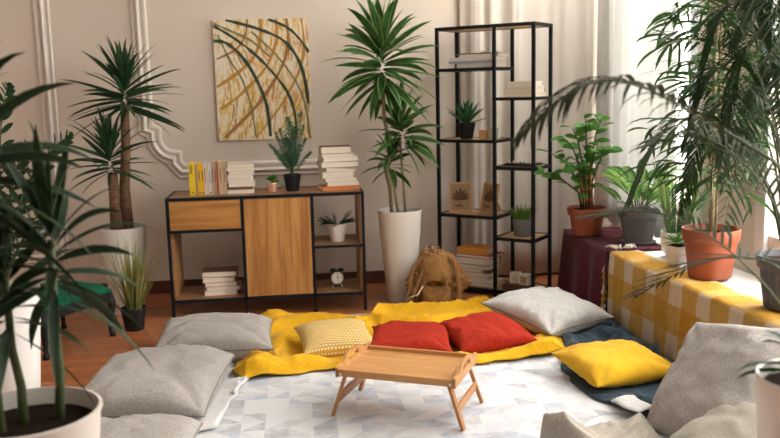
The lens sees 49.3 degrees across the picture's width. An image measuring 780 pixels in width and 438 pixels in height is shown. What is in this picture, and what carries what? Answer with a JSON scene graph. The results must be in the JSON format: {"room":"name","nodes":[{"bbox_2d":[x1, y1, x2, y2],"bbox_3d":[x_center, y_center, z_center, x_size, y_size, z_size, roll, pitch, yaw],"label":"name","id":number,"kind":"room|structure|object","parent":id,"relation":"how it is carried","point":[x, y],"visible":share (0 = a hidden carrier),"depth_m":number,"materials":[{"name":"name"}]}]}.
{"room":"living room","nodes":[
{"label":"living room","id":0,"kind":"room"},
{"bbox_2d":[0,0,611,283],"bbox_3d":[-1.034,-0.974,5.831,5.580,2.950,0.120,-2,9,-6],"label":"wall","id":1,"kind":"structure","parent":0,"point":[180,32],"depth_m":5.81,"materials":[{"name":"beige paint"}]},
{"bbox_2d":[11,0,69,263],"bbox_3d":[-2.884,-0.897,5.551,1.338,2.468,0.038,-2,9,-6],"label":"trim","id":2,"kind":"structure","parent":1,"relation":"attached to","point":[41,12],"depth_m":5.62,"materials":[{"name":"beige paint"}]},
{"bbox_2d":[130,0,318,178],"bbox_3d":[-1.029,-1.242,5.711,1.375,1.923,0.038,-2,9,-6],"label":"trim","id":3,"kind":"structure","parent":1,"relation":"attached to","point":[148,129],"depth_m":5.75,"materials":[{"name":"beige paint"}]},
{"bbox_2d":[213,18,311,140],"bbox_3d":[-0.861,-0.946,5.778,0.634,0.807,0.030,-2,9,-6],"label":"painting","id":4,"kind":"object","parent":1,"relation":"attached to","point":[262,66],"visible":0.98,"depth_m":5.76,"materials":[{"name":"beige fabric"}]},
{"bbox_2d":[100,270,558,293],"bbox_3d":[-0.992,0.450,5.980,5.280,0.090,0.020,-2,9,-6],"label":"baseboard","id":5,"kind":"structure","parent":1,"relation":"attached to","point":[378,276],"depth_m":6.01,"materials":[{"name":"brown wood"}]},
{"bbox_2d":[459,0,595,274],"bbox_3d":[0.971,-1.000,5.951,0.970,2.830,0.043,-2,9,-6],"label":"curtain","id":6,"kind":"object","parent":1,"relation":"hanging from","point":[573,21],"visible":0.56,"depth_m":5.99,"materials":[{"name":"beige fabric"}]},
{"bbox_2d":[41,274,606,387],"bbox_3d":[-0.624,1.007,2.793,5.580,0.060,6.730,-2,9,-6],"label":"floor","id":7,"kind":"structure","parent":0,"point":[92,333],"depth_m":5.30,"materials":[{"name":"brown wood"}]},
{"bbox_2d":[0,82,73,393],"bbox_3d":[-1.571,0.171,3.449,0.612,1.437,0.310,-2,9,-6],"label":"potted zamioculcas","id":8,"kind":"object","parent":7,"relation":"on","point":[30,359],"visible":0.26,"depth_m":3.43,"materials":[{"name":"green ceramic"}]},
{"bbox_2d":[0,282,40,393],"bbox_3d":[-1.585,0.586,3.510,0.310,0.600,0.310,-2,9,-6],"label":"pot","id":9,"kind":"object","parent":8,"relation":"on","point":[30,359],"depth_m":3.43,"materials":[{"name":"white ceramic"}]},
{"bbox_2d":[39,280,115,360],"bbox_3d":[-1.886,0.541,4.767,0.450,0.320,0.530,3,10,27],"label":"footstool","id":10,"kind":"object","parent":7,"relation":"on","point":[106,292],"visible":0.39,"depth_m":4.66,"materials":[{"name":"green fabric"}]},
{"bbox_2d":[0,40,155,437],"bbox_3d":[-1.006,0.250,2.235,0.806,1.623,0.674,-2,9,-6],"label":"dracaena","id":11,"kind":"object","parent":7,"relation":"on","point":[59,410],"visible":1,"depth_m":2.23,"materials":[{"name":"green plant"}]},
{"bbox_2d":[2,386,102,437],"bbox_3d":[-0.957,0.781,2.299,0.384,0.552,0.384,-2,9,-6],"label":"pot","id":12,"kind":"object","parent":11,"relation":"on","point":[77,414],"depth_m":2.30,"materials":[{"name":"white ceramic"}]},
{"bbox_2d":[60,36,184,315],"bbox_3d":[-1.645,-0.269,5.330,0.764,1.738,0.781,-2,9,-6],"label":"yucca","id":13,"kind":"object","parent":7,"relation":"on","point":[122,74],"visible":0.9,"depth_m":5.25,"materials":[{"name":"green plant"}]},
{"bbox_2d":[99,223,145,315],"bbox_3d":[-1.680,0.320,5.403,0.290,0.555,0.290,-2,9,-6],"label":"pot","id":14,"kind":"object","parent":13,"relation":"on","point":[112,234],"depth_m":5.28,"materials":[{"name":"white ceramic"}]},
{"bbox_2d":[98,234,174,331],"bbox_3d":[-1.519,0.372,4.937,0.474,0.585,0.497,2,9,18],"label":"potted grass","id":15,"kind":"object","parent":7,"relation":"on","point":[132,295],"depth_m":4.97,"materials":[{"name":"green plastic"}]},
{"bbox_2d":[121,304,145,331],"bbox_3d":[-1.512,0.586,5.025,0.148,0.135,0.148,-2,9,-6],"label":"pot","id":16,"kind":"object","parent":15,"relation":"on","point":[137,312],"depth_m":4.98,"materials":[{"name":"black plastic"}]},
{"bbox_2d":[100,413,202,437],"bbox_3d":[-1.005,0.855,3.087,0.566,0.180,0.526,-2,9,-3],"label":"cushion","id":17,"kind":"object","parent":7,"relation":"on","point":[158,425],"visible":0.66,"depth_m":3.15,"materials":[{"name":"grey fabric"}]},
{"bbox_2d":[84,344,234,418],"bbox_3d":[-1.037,0.730,3.757,0.586,0.216,0.664,-1,9,1],"label":"cushion","id":18,"kind":"object","parent":7,"relation":"on","point":[187,379],"visible":0.77,"depth_m":3.60,"materials":[{"name":"grey fabric"}]},
{"bbox_2d":[165,186,366,317],"bbox_3d":[-0.771,0.196,5.427,1.200,0.750,0.400,-2,9,-6],"label":"sideboard","id":19,"kind":"object","parent":7,"relation":"on","point":[279,241],"visible":0.88,"depth_m":5.23,"materials":[{"name":"brown wood"}]},
{"bbox_2d":[188,161,196,195],"bbox_3d":[-1.220,-0.254,5.277,0.035,0.203,0.136,-2,9,-6],"label":"book","id":20,"kind":"object","parent":19,"relation":"on","point":[191,163],"visible":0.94,"depth_m":5.21,"materials":[{"name":"yellow paper"}]},
{"bbox_2d":[176,284,244,299],"bbox_3d":[-1.131,0.470,5.428,0.420,0.014,0.364,-2,9,-6],"label":"shelf","id":21,"kind":"object","parent":19,"relation":"attached to","point":[186,292],"depth_m":5.33,"materials":[{"name":"brown wood"}]},
{"bbox_2d":[218,160,222,194],"bbox_3d":[-1.050,-0.261,5.295,0.023,0.203,0.136,-2,9,-6],"label":"book","id":22,"kind":"object","parent":19,"relation":"on","point":[219,161],"visible":0.86,"depth_m":5.23,"materials":[{"name":"beige paper"}]},
{"bbox_2d":[204,287,237,295],"bbox_3d":[-1.069,0.452,5.391,0.205,0.029,0.150,-3,9,-10],"label":"book","id":23,"kind":"object","parent":19,"relation":"on","point":[224,292],"visible":0.5,"depth_m":5.32,"materials":[{"name":"beige paper"}]},
{"bbox_2d":[206,280,241,290],"bbox_3d":[-1.050,0.423,5.389,0.210,0.025,0.150,-2,9,-6],"label":"book","id":24,"kind":"object","parent":23,"relation":"on","point":[238,287],"visible":0.59,"depth_m":5.32,"materials":[{"name":"white paper"}]},
{"bbox_2d":[205,276,237,286],"bbox_3d":[-1.065,0.397,5.383,0.200,0.027,0.150,-2,9,-7],"label":"book","id":25,"kind":"object","parent":24,"relation":"on","point":[232,283],"visible":0.59,"depth_m":5.31,"materials":[{"name":"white paper"}]},
{"bbox_2d":[203,276,234,282],"bbox_3d":[-1.081,0.367,5.377,0.200,0.033,0.150,-3,9,-11],"label":"book","id":26,"kind":"object","parent":25,"relation":"on","point":[232,278],"visible":0.48,"depth_m":5.30,"materials":[{"name":"beige paper"}]},
{"bbox_2d":[202,266,237,277],"bbox_3d":[-1.072,0.333,5.373,0.215,0.033,0.160,-2,9,-6],"label":"book","id":27,"kind":"object","parent":26,"relation":"on","point":[225,271],"visible":1,"depth_m":5.30,"materials":[{"name":"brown paper"}]},
{"bbox_2d":[222,159,228,193],"bbox_3d":[-1.026,-0.263,5.298,0.025,0.205,0.136,-2,9,-6],"label":"book","id":28,"kind":"object","parent":19,"relation":"on","point":[224,162],"visible":0.89,"depth_m":5.24,"materials":[{"name":"beige paper"}]},
{"bbox_2d":[265,174,278,191],"bbox_3d":[-0.732,-0.225,5.303,0.095,0.114,0.093,-2,9,-6],"label":"potted succulent","id":29,"kind":"object","parent":19,"relation":"on","point":[272,185],"visible":1,"depth_m":5.29,"materials":[{"name":"pink metal"}]},
{"bbox_2d":[268,111,311,190],"bbox_3d":[-0.623,-0.425,5.315,0.274,0.499,0.140,-2,9,-6],"label":"potted fern","id":30,"kind":"object","parent":19,"relation":"on","point":[292,180],"visible":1,"depth_m":5.31,"materials":[{"name":"green plant"}]},
{"bbox_2d":[283,173,300,190],"bbox_3d":[-0.614,-0.231,5.350,0.108,0.105,0.108,-2,9,-6],"label":"pot","id":31,"kind":"object","parent":30,"relation":"on","point":[292,180],"depth_m":5.31,"materials":[{"name":"black ceramic"}]},
{"bbox_2d":[330,265,344,287],"bbox_3d":[-0.339,0.366,5.451,0.096,0.150,0.046,-3,9,-9],"label":"alarm clock","id":32,"kind":"object","parent":19,"relation":"on","point":[337,277],"visible":1,"depth_m":5.43,"materials":[{"name":"black plastic"}]},
{"bbox_2d":[315,234,359,245],"bbox_3d":[-0.340,0.140,5.468,0.285,0.016,0.364,-2,9,-6],"label":"shelf","id":33,"kind":"object","parent":19,"relation":"attached to","point":[350,239],"depth_m":5.39,"materials":[{"name":"brown wood"}]},
{"bbox_2d":[318,210,357,241],"bbox_3d":[-0.340,0.046,5.411,0.273,0.187,0.211,1,9,12],"label":"potted succulent","id":34,"kind":"object","parent":19,"relation":"on","point":[336,229],"visible":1,"depth_m":5.37,"materials":[{"name":"white ceramic"}]},
{"bbox_2d":[327,222,345,241],"bbox_3d":[-0.336,0.083,5.409,0.120,0.115,0.120,-2,9,-6],"label":"pot","id":35,"kind":"object","parent":34,"relation":"on","point":[337,230],"depth_m":5.37,"materials":[{"name":"white ceramic"}]},
{"bbox_2d":[317,184,359,190],"bbox_3d":[-0.326,-0.205,5.397,0.240,0.026,0.160,-4,9,-16],"label":"book","id":36,"kind":"object","parent":19,"relation":"on","point":[322,187],"visible":0.84,"depth_m":5.33,"materials":[{"name":"orange paper"}]},
{"bbox_2d":[325,179,358,185],"bbox_3d":[-0.307,-0.233,5.395,0.200,0.028,0.150,-3,9,-10],"label":"book","id":37,"kind":"object","parent":36,"relation":"on","point":[355,182],"visible":0.7,"depth_m":5.32,"materials":[{"name":"beige paper"}]},
{"bbox_2d":[320,176,355,181],"bbox_3d":[-0.328,-0.257,5.389,0.205,0.022,0.150,-4,9,-17],"label":"book","id":38,"kind":"object","parent":37,"relation":"on","point":[354,177],"visible":0.75,"depth_m":5.32,"materials":[{"name":"beige paper"}]},
{"bbox_2d":[319,171,353,178],"bbox_3d":[-0.340,-0.287,5.381,0.200,0.039,0.150,-3,9,-12],"label":"book","id":39,"kind":"object","parent":38,"relation":"on","point":[340,174],"visible":0.8,"depth_m":5.31,"materials":[{"name":"beige paper"}]},
{"bbox_2d":[319,167,355,171],"bbox_3d":[-0.333,-0.320,5.379,0.200,0.024,0.150,-5,9,-22],"label":"book","id":40,"kind":"object","parent":39,"relation":"on","point":[341,168],"visible":0.71,"depth_m":5.31,"materials":[{"name":"white paper"}]},
{"bbox_2d":[318,161,358,167],"bbox_3d":[-0.330,-0.351,5.375,0.235,0.037,0.165,-3,9,-12],"label":"book","id":41,"kind":"object","parent":40,"relation":"on","point":[339,164],"visible":0.8,"depth_m":5.30,"materials":[{"name":"grey paper"}]},
{"bbox_2d":[317,155,357,161],"bbox_3d":[-0.331,-0.384,5.370,0.225,0.028,0.160,-4,9,-17],"label":"book","id":42,"kind":"object","parent":41,"relation":"on","point":[354,157],"visible":0.82,"depth_m":5.30,"materials":[{"name":"white paper"}]},
{"bbox_2d":[318,152,352,157],"bbox_3d":[-0.343,-0.407,5.363,0.200,0.019,0.155,-3,9,-12],"label":"book","id":43,"kind":"object","parent":42,"relation":"on","point":[351,153],"visible":0.77,"depth_m":5.29,"materials":[{"name":"beige paper"}]},
{"bbox_2d":[319,145,350,153],"bbox_3d":[-0.347,-0.439,5.357,0.190,0.044,0.145,-3,9,-10],"label":"book","id":44,"kind":"object","parent":43,"relation":"on","point":[327,149],"visible":1,"depth_m":5.29,"materials":[{"name":"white paper"}]},
{"bbox_2d":[316,278,362,292],"bbox_3d":[-0.333,0.438,5.514,0.285,0.014,0.364,-2,9,-6],"label":"shelf","id":45,"kind":"object","parent":19,"relation":"attached to","point":[350,285],"depth_m":5.47,"materials":[{"name":"brown wood"}]},
{"bbox_2d":[323,0,444,302],"bbox_3d":[-0.026,-0.439,5.434,0.742,1.967,0.727,-6,10,-26],"label":"dracaena","id":46,"kind":"object","parent":7,"relation":"on","point":[399,226],"visible":0.98,"depth_m":5.37,"materials":[{"name":"green plant"}]},
{"bbox_2d":[377,206,421,302],"bbox_3d":[0.069,0.234,5.539,0.286,0.600,0.286,-2,9,-6],"label":"pot","id":47,"kind":"object","parent":46,"relation":"on","point":[399,226],"depth_m":5.44,"materials":[{"name":"white ceramic"}]},
{"bbox_2d":[196,313,673,437],"bbox_3d":[0.276,0.789,3.789,2.300,0.015,2.950,-2,9,-6],"label":"rug","id":48,"kind":"object","parent":7,"relation":"on","point":[516,394],"visible":0.24,"depth_m":3.66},
{"bbox_2d":[156,312,273,362],"bbox_3d":[-0.920,0.624,4.497,0.622,0.196,0.564,-2,9,-6],"label":"cushion","id":49,"kind":"object","parent":48,"relation":"on","point":[238,334],"visible":0.69,"depth_m":4.32,"materials":[{"name":"grey fabric"}]},
{"bbox_2d":[196,376,247,430],"bbox_3d":[-0.780,0.790,3.775,0.204,0.037,0.785,-1,9,4],"label":"cloth","id":50,"kind":"object","parent":48,"relation":"on","point":[229,388],"visible":0.58,"depth_m":3.75,"materials":[{"name":"white fabric"}]},
{"bbox_2d":[232,295,564,378],"bbox_3d":[0.046,0.597,4.712,1.811,0.094,1.245,-2,9,-6],"label":"throw blanket","id":51,"kind":"object","parent":48,"relation":"on","point":[287,357],"visible":0.44,"depth_m":4.56,"materials":[{"name":"yellow fabric"}]},
{"bbox_2d":[293,318,372,356],"bbox_3d":[-0.288,0.621,4.468,0.400,0.140,0.378,-3,9,-13],"label":"cushion","id":52,"kind":"object","parent":51,"relation":"on","point":[329,337],"visible":0.84,"depth_m":4.36,"materials":[{"name":"yellow fabric"}]},
{"bbox_2d":[369,320,452,351],"bbox_3d":[0.108,0.625,4.443,0.450,0.125,0.420,-1,9,4],"label":"cushion","id":53,"kind":"object","parent":51,"relation":"on","point":[431,335],"visible":0.7,"depth_m":4.35,"materials":[{"name":"red fabric"}]},
{"bbox_2d":[439,311,536,353],"bbox_3d":[0.494,0.597,4.493,0.431,0.147,0.398,-4,9,-18],"label":"cushion","id":54,"kind":"object","parent":51,"relation":"on","point":[481,332],"visible":0.92,"depth_m":4.37,"materials":[{"name":"red fabric"}]},
{"bbox_2d":[331,343,483,430],"bbox_3d":[0.076,0.691,3.618,0.582,0.250,0.358,2,9,20],"label":"tray table","id":55,"kind":"object","parent":48,"relation":"on","point":[447,369],"visible":1,"depth_m":3.59,"materials":[{"name":"brown wood"}]},
{"bbox_2d":[480,286,615,336],"bbox_3d":[0.886,0.512,4.789,0.526,0.193,0.542,-8,11,-36],"label":"cushion","id":56,"kind":"object","parent":48,"relation":"on","point":[554,311],"visible":0.98,"depth_m":4.66,"materials":[{"name":"grey fabric"}]},
{"bbox_2d":[540,411,659,437],"bbox_3d":[0.802,0.772,3.198,0.494,0.167,0.409,-2,9,-6],"label":"cushion","id":57,"kind":"object","parent":48,"relation":"on","point":[561,424],"visible":1,"depth_m":3.18,"materials":[{"name":"beige fabric"}]},
{"bbox_2d":[560,318,664,413],"bbox_3d":[1.086,0.660,4.174,0.568,0.084,1.546,-2,9,-6],"label":"throw blanket","id":58,"kind":"object","parent":48,"relation":"on","point":[611,329],"visible":0.33,"depth_m":4.10,"materials":[{"name":"blue fabric"}]},
{"bbox_2d":[550,339,671,387],"bbox_3d":[1.040,0.664,3.934,0.460,0.142,0.398,-5,9,-20],"label":"cushion","id":59,"kind":"object","parent":58,"relation":"on","point":[617,363],"visible":0.94,"depth_m":3.83,"materials":[{"name":"yellow fabric"}]},
{"bbox_2d":[611,395,650,412],"bbox_3d":[1.021,0.758,3.523,0.158,0.025,0.154,-6,10,-27],"label":"cloth","id":60,"kind":"object","parent":58,"relation":"on","point":[629,402],"visible":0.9,"depth_m":3.50,"materials":[{"name":"white fabric"}]},
{"bbox_2d":[669,402,756,437],"bbox_3d":[1.192,0.801,2.862,0.490,0.273,0.513,-6,10,-27],"label":"cushion","id":61,"kind":"object","parent":48,"relation":"on","point":[739,420],"visible":0.78,"depth_m":2.92,"materials":[{"name":"beige fabric"}]},
{"bbox_2d":[647,322,779,437],"bbox_3d":[1.255,0.632,3.262,0.381,0.489,0.574,-5,10,-23],"label":"cushion","id":62,"kind":"object","parent":48,"relation":"on","point":[704,374],"visible":0.7,"depth_m":3.22,"materials":[{"name":"grey fabric"}]},
{"bbox_2d":[404,244,472,302],"bbox_3d":[0.300,0.359,5.334,0.443,0.399,0.334,-1,9,6],"label":"backpack","id":63,"kind":"object","parent":7,"relation":"on","point":[437,275],"visible":0.79,"depth_m":5.26,"materials":[{"name":"beige fabric"}]},
{"bbox_2d":[435,21,552,296],"bbox_3d":[0.687,-0.381,5.633,0.701,1.758,0.294,4,10,32],"label":"shelf unit","id":64,"kind":"object","parent":7,"relation":"on","point":[535,237],"visible":0.74,"depth_m":5.56,"materials":[{"name":"black metal"}]},
{"bbox_2d":[449,182,471,211],"bbox_3d":[0.480,-0.153,5.807,0.155,0.203,0.121,-1,9,3],"label":"picture frame","id":65,"kind":"object","parent":64,"relation":"on","point":[460,193],"visible":1,"depth_m":5.77,"materials":[{"name":"brown wood"}]},
{"bbox_2d":[447,97,486,138],"bbox_3d":[0.523,-0.675,5.662,0.262,0.279,0.318,-5,9,-22],"label":"agave","id":66,"kind":"object","parent":64,"relation":"on","point":[466,129],"visible":1,"depth_m":5.64,"materials":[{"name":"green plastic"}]},
{"bbox_2d":[457,122,475,138],"bbox_3d":[0.511,-0.590,5.680,0.120,0.105,0.120,-2,9,-6],"label":"pot","id":67,"kind":"object","parent":66,"relation":"on","point":[466,129],"depth_m":5.64,"materials":[{"name":"black plastic"}]},
{"bbox_2d":[457,62,505,67],"bbox_3d":[0.599,-1.005,5.564,0.280,0.029,0.170,4,10,31],"label":"book","id":68,"kind":"object","parent":64,"relation":"on","point":[489,64],"visible":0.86,"depth_m":5.50,"materials":[{"name":"white paper"}]},
{"bbox_2d":[448,60,505,63],"bbox_3d":[0.573,-1.029,5.577,0.330,0.015,0.190,4,10,32],"label":"book","id":69,"kind":"object","parent":68,"relation":"on","point":[474,61],"visible":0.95,"depth_m":5.50,"materials":[{"name":"grey paper"}]},
{"bbox_2d":[449,56,506,60],"bbox_3d":[0.577,-1.048,5.571,0.330,0.021,0.190,4,11,34],"label":"book","id":70,"kind":"object","parent":69,"relation":"on","point":[485,57],"visible":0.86,"depth_m":5.50,"materials":[{"name":"white paper"}]},
{"bbox_2d":[469,278,504,287],"bbox_3d":[0.630,0.423,5.798,0.250,0.029,0.180,4,10,31],"label":"book","id":71,"kind":"object","parent":64,"relation":"on","point":[499,280],"visible":0.36,"depth_m":5.72,"materials":[{"name":"beige paper"}]},
{"bbox_2d":[470,273,498,282],"bbox_3d":[0.596,0.389,5.815,0.240,0.033,0.170,5,11,34],"label":"book","id":72,"kind":"object","parent":71,"relation":"on","point":[473,278],"visible":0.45,"depth_m":5.72,"materials":[{"name":"beige paper"}]},
{"bbox_2d":[464,269,499,277],"bbox_3d":[0.612,0.361,5.799,0.220,0.025,0.170,4,10,29],"label":"book","id":73,"kind":"object","parent":72,"relation":"on","point":[489,273],"visible":0.41,"depth_m":5.72,"materials":[{"name":"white paper"}]},
{"bbox_2d":[464,268,488,272],"bbox_3d":[0.578,0.334,5.817,0.200,0.023,0.160,4,10,32],"label":"book","id":74,"kind":"object","parent":73,"relation":"on","point":[465,269],"visible":0.23,"depth_m":5.73,"materials":[{"name":"beige paper"}]},
{"bbox_2d":[460,262,499,269],"bbox_3d":[0.611,0.310,5.791,0.220,0.029,0.170,4,10,30],"label":"book","id":75,"kind":"object","parent":74,"relation":"on","point":[470,266],"visible":0.45,"depth_m":5.72,"materials":[{"name":"beige paper"}]},
{"bbox_2d":[455,256,500,265],"bbox_3d":[0.597,0.270,5.793,0.260,0.047,0.180,4,10,32],"label":"book","id":76,"kind":"object","parent":75,"relation":"on","point":[464,260],"visible":0.62,"depth_m":5.71,"materials":[{"name":"grey paper"}]},
{"bbox_2d":[455,251,503,259],"bbox_3d":[0.609,0.237,5.780,0.270,0.019,0.190,5,11,35],"label":"book","id":77,"kind":"object","parent":76,"relation":"on","point":[490,256],"visible":0.57,"depth_m":5.71,"materials":[{"name":"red paper"}]},
{"bbox_2d":[457,243,492,255],"bbox_3d":[0.592,0.206,5.786,0.220,0.041,0.160,4,10,31],"label":"book","id":78,"kind":"object","parent":77,"relation":"on","point":[468,248],"visible":0.89,"depth_m":5.74,"materials":[{"name":"orange paper"}]},
{"bbox_2d":[479,182,501,213],"bbox_3d":[0.694,-0.142,5.697,0.121,0.203,0.155,-7,10,-33],"label":"picture frame","id":79,"kind":"object","parent":64,"relation":"on","point":[486,206],"visible":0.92,"depth_m":5.69,"materials":[{"name":"brown wood"}]},
{"bbox_2d":[481,184,492,211],"bbox_3d":[0.667,-0.138,5.680,0.043,0.174,0.131,-7,10,-33],"label":"picture","id":80,"kind":"object","parent":79,"relation":"attached to","point":[487,194],"depth_m":5.69,"materials":[{"name":"brown"}]},
{"bbox_2d":[502,280,538,290],"bbox_3d":[0.861,0.443,5.603,0.200,0.040,0.150,4,10,30],"label":"book","id":81,"kind":"object","parent":64,"relation":"on","point":[507,286],"visible":0.57,"depth_m":5.56,"materials":[{"name":"brown paper"}]},
{"bbox_2d":[519,273,530,285],"bbox_3d":[0.888,0.393,5.564,0.068,0.068,0.069,4,10,32],"label":"cube","id":82,"kind":"object","parent":81,"relation":"on","point":[524,278],"visible":0.82,"depth_m":5.54,"materials":[{"name":"beige"}]},
{"bbox_2d":[507,203,538,236],"bbox_3d":[0.862,-0.003,5.571,0.239,0.224,0.242,-2,9,-6],"label":"potted grass","id":83,"kind":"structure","parent":64,"relation":"on","point":[521,218],"depth_m":5.52,"materials":[{"name":"grey"}]},
{"bbox_2d":[513,217,530,236],"bbox_3d":[0.868,0.052,5.568,0.128,0.115,0.128,-2,9,-6],"label":"pot","id":84,"kind":"object","parent":83,"relation":"on","point":[521,225],"depth_m":5.52,"materials":[{"name":"grey ceramic"}]},
{"bbox_2d":[504,161,542,166],"bbox_3d":[0.864,-0.363,5.513,0.210,0.029,0.150,4,10,32],"label":"tray","id":85,"kind":"object","parent":64,"relation":"on","point":[514,163],"visible":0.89,"depth_m":5.48,"materials":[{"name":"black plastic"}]},
{"bbox_2d":[504,92,545,96],"bbox_3d":[0.867,-0.797,5.449,0.220,0.025,0.170,4,10,31],"label":"book","id":86,"kind":"object","parent":64,"relation":"on","point":[538,94],"visible":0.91,"depth_m":5.39,"materials":[{"name":"beige paper"}]},
{"bbox_2d":[505,88,544,92],"bbox_3d":[0.863,-0.824,5.447,0.210,0.027,0.160,5,11,34],"label":"book","id":87,"kind":"object","parent":86,"relation":"on","point":[513,90],"visible":0.88,"depth_m":5.39,"materials":[{"name":"beige paper"}]},
{"bbox_2d":[506,85,544,88],"bbox_3d":[0.868,-0.845,5.441,0.200,0.015,0.160,4,10,32],"label":"book","id":88,"kind":"object","parent":87,"relation":"on","point":[537,86],"visible":0.79,"depth_m":5.39,"materials":[{"name":"beige paper"}]},
{"bbox_2d":[507,81,542,85],"bbox_3d":[0.864,-0.867,5.440,0.190,0.027,0.150,4,10,30],"label":"book","id":89,"kind":"object","parent":88,"relation":"on","point":[516,83],"visible":0.89,"depth_m":5.38,"materials":[{"name":"white paper"}]},
{"bbox_2d":[511,0,779,437],"bbox_3d":[0.948,0.004,2.486,0.961,1.941,1.021,3,10,26],"label":"potted palm","id":90,"kind":"object","parent":7,"relation":"on","point":[767,373],"visible":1,"depth_m":2.36,"materials":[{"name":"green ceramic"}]},
{"bbox_2d":[755,358,779,437],"bbox_3d":[1.091,0.708,2.186,0.303,0.635,0.303,-2,9,-6],"label":"pot","id":91,"kind":"object","parent":90,"relation":"on","point":[767,387],"depth_m":2.13,"materials":[{"name":"white ceramic"}]},
{"bbox_2d":[605,236,761,310],"bbox_3d":[1.691,0.589,3.641,0.445,0.400,4.300,-2,9,-6],"label":"window bench","id":92,"kind":"object","parent":7,"relation":"on","point":[742,281],"visible":0.03,"depth_m":4.19,"materials":[{"name":"white paint"}]},
{"bbox_2d":[557,226,661,309],"bbox_3d":[1.386,0.312,5.386,0.464,0.407,0.842,-2,9,-6],"label":"throw blanket","id":93,"kind":"object","parent":92,"relation":"on","point":[583,259],"visible":0.73,"depth_m":5.31,"materials":[{"name":"purple fabric"}]},
{"bbox_2d":[533,114,622,235],"bbox_3d":[1.185,-0.279,5.373,0.586,0.770,0.277,-2,9,-6],"label":"potted zamioculcas","id":94,"kind":"object","parent":93,"relation":"on","point":[583,228],"visible":0.95,"depth_m":5.36,"materials":[{"name":"plant"}]},
{"bbox_2d":[567,204,606,235],"bbox_3d":[1.258,0.010,5.438,0.252,0.176,0.252,-2,9,-6],"label":"pot","id":95,"kind":"object","parent":94,"relation":"on","point":[583,228],"depth_m":5.36,"materials":[{"name":"ceramic"}]},
{"bbox_2d":[577,164,604,209],"bbox_3d":[1.268,-0.185,5.369,0.180,0.330,0.005,-2,9,-6],"label":"trellis","id":96,"kind":"object","parent":94,"relation":"in","point":[595,177],"visible":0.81,"depth_m":5.37,"materials":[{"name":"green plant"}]},
{"bbox_2d":[596,159,680,244],"bbox_3d":[1.485,-0.106,5.086,0.504,0.510,0.496,1,9,14],"label":"potted dieffenbachia","id":97,"kind":"object","parent":93,"relation":"on","point":[636,232],"visible":0.77,"depth_m":5.06,"materials":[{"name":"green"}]},
{"bbox_2d":[618,208,659,244],"bbox_3d":[1.499,0.043,5.135,0.244,0.200,0.244,-2,9,-6],"label":"pot","id":98,"kind":"object","parent":97,"relation":"on","point":[636,232],"depth_m":5.06,"materials":[{"name":"grey"}]},
{"bbox_2d":[652,158,700,254],"bbox_3d":[1.590,-0.082,4.756,0.246,0.557,0.238,-2,9,-6],"label":"potted snake plant","id":99,"kind":"object","parent":92,"relation":"on","point":[664,197],"visible":0.38,"depth_m":4.73,"materials":[{"name":"green plant"}]},
{"bbox_2d":[600,244,779,361],"bbox_3d":[1.548,0.563,3.737,0.228,0.450,2.702,-3,9,-9],"label":"blanket","id":100,"kind":"object","parent":92,"relation":"on","point":[665,316],"visible":0.69,"depth_m":4.25,"materials":[{"name":"yellow fabric"}]},
{"bbox_2d":[662,230,686,264],"bbox_3d":[1.522,0.146,4.509,0.160,0.185,0.166,1,9,14],"label":"potted plant","id":101,"kind":"object","parent":100,"relation":"on","point":[676,248],"visible":0.79,"depth_m":4.48,"materials":[{"name":"green plant"}]},
{"bbox_2d":[621,0,779,310],"bbox_3d":[1.476,-0.393,3.454,0.785,1.574,1.063,-2,9,-6],"label":"potted palm","id":102,"kind":"object","parent":92,"relation":"on","point":[769,274],"visible":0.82,"depth_m":3.49,"materials":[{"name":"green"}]},
{"bbox_2d":[756,249,779,310],"bbox_3d":[1.685,0.263,3.591,0.264,0.226,0.264,-2,9,-6],"label":"pot","id":103,"kind":"object","parent":102,"relation":"on","point":[769,274],"depth_m":3.56,"materials":[{"name":"grey ceramic"}]},
{"bbox_2d":[621,0,779,279],"bbox_3d":[1.485,-0.700,4.082,0.754,1.988,0.829,0,9,11],"label":"potted plant","id":104,"kind":"object","parent":92,"relation":"on","point":[721,269],"visible":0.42,"depth_m":4.09,"materials":[{"name":"plant"}]},
{"bbox_2d":[681,223,741,279],"bbox_3d":[1.584,0.163,4.206,0.278,0.242,0.278,-2,9,-6],"label":"pot","id":105,"kind":"object","parent":104,"relation":"on","point":[721,269],"depth_m":4.12,"materials":[{"name":"ceramic"}]},
{"bbox_2d":[612,0,779,276],"bbox_3d":[2.072,-0.591,2.860,0.220,2.950,6.530,-2,9,-6],"label":"wall","id":106,"kind":"structure","parent":0,"point":[746,242],"depth_m":4.37,"materials":[{"name":"beige paint"}]},
{"bbox_2d":[594,0,678,237],"bbox_3d":[1.554,-1.139,5.420,0.052,2.420,1.084,-3,9,-10],"label":"sheer curtain","id":107,"kind":"object","parent":106,"relation":"hanging from","point":[621,23],"visible":0.62,"depth_m":5.51,"materials":[{"name":"white fabric"}]},
{"bbox_2d":[675,0,691,202],"bbox_3d":[1.802,-1.114,5.249,0.070,2.030,1.000,-2,9,-6],"label":"window","id":108,"kind":"structure","parent":106,"relation":"in","point":[683,57],"depth_m":5.25,"materials":[{"name":"white paint"}]},
{"bbox_2d":[692,1,709,223],"bbox_3d":[1.671,-1.109,5.235,0.024,2.210,1.180,-2,9,-6],"label":"trim","id":109,"kind":"structure","parent":106,"relation":"attached to","point":[699,213],"depth_m":4.77,"materials":[{"name":"white paint"}]},
{"bbox_2d":[754,0,776,250],"bbox_3d":[1.898,-0.809,3.255,0.024,2.210,1.690,-2,9,-6],"label":"trim","id":110,"kind":"structure","parent":106,"relation":"attached to","point":[761,214],"depth_m":4.16,"materials":[{"name":"white paint"}]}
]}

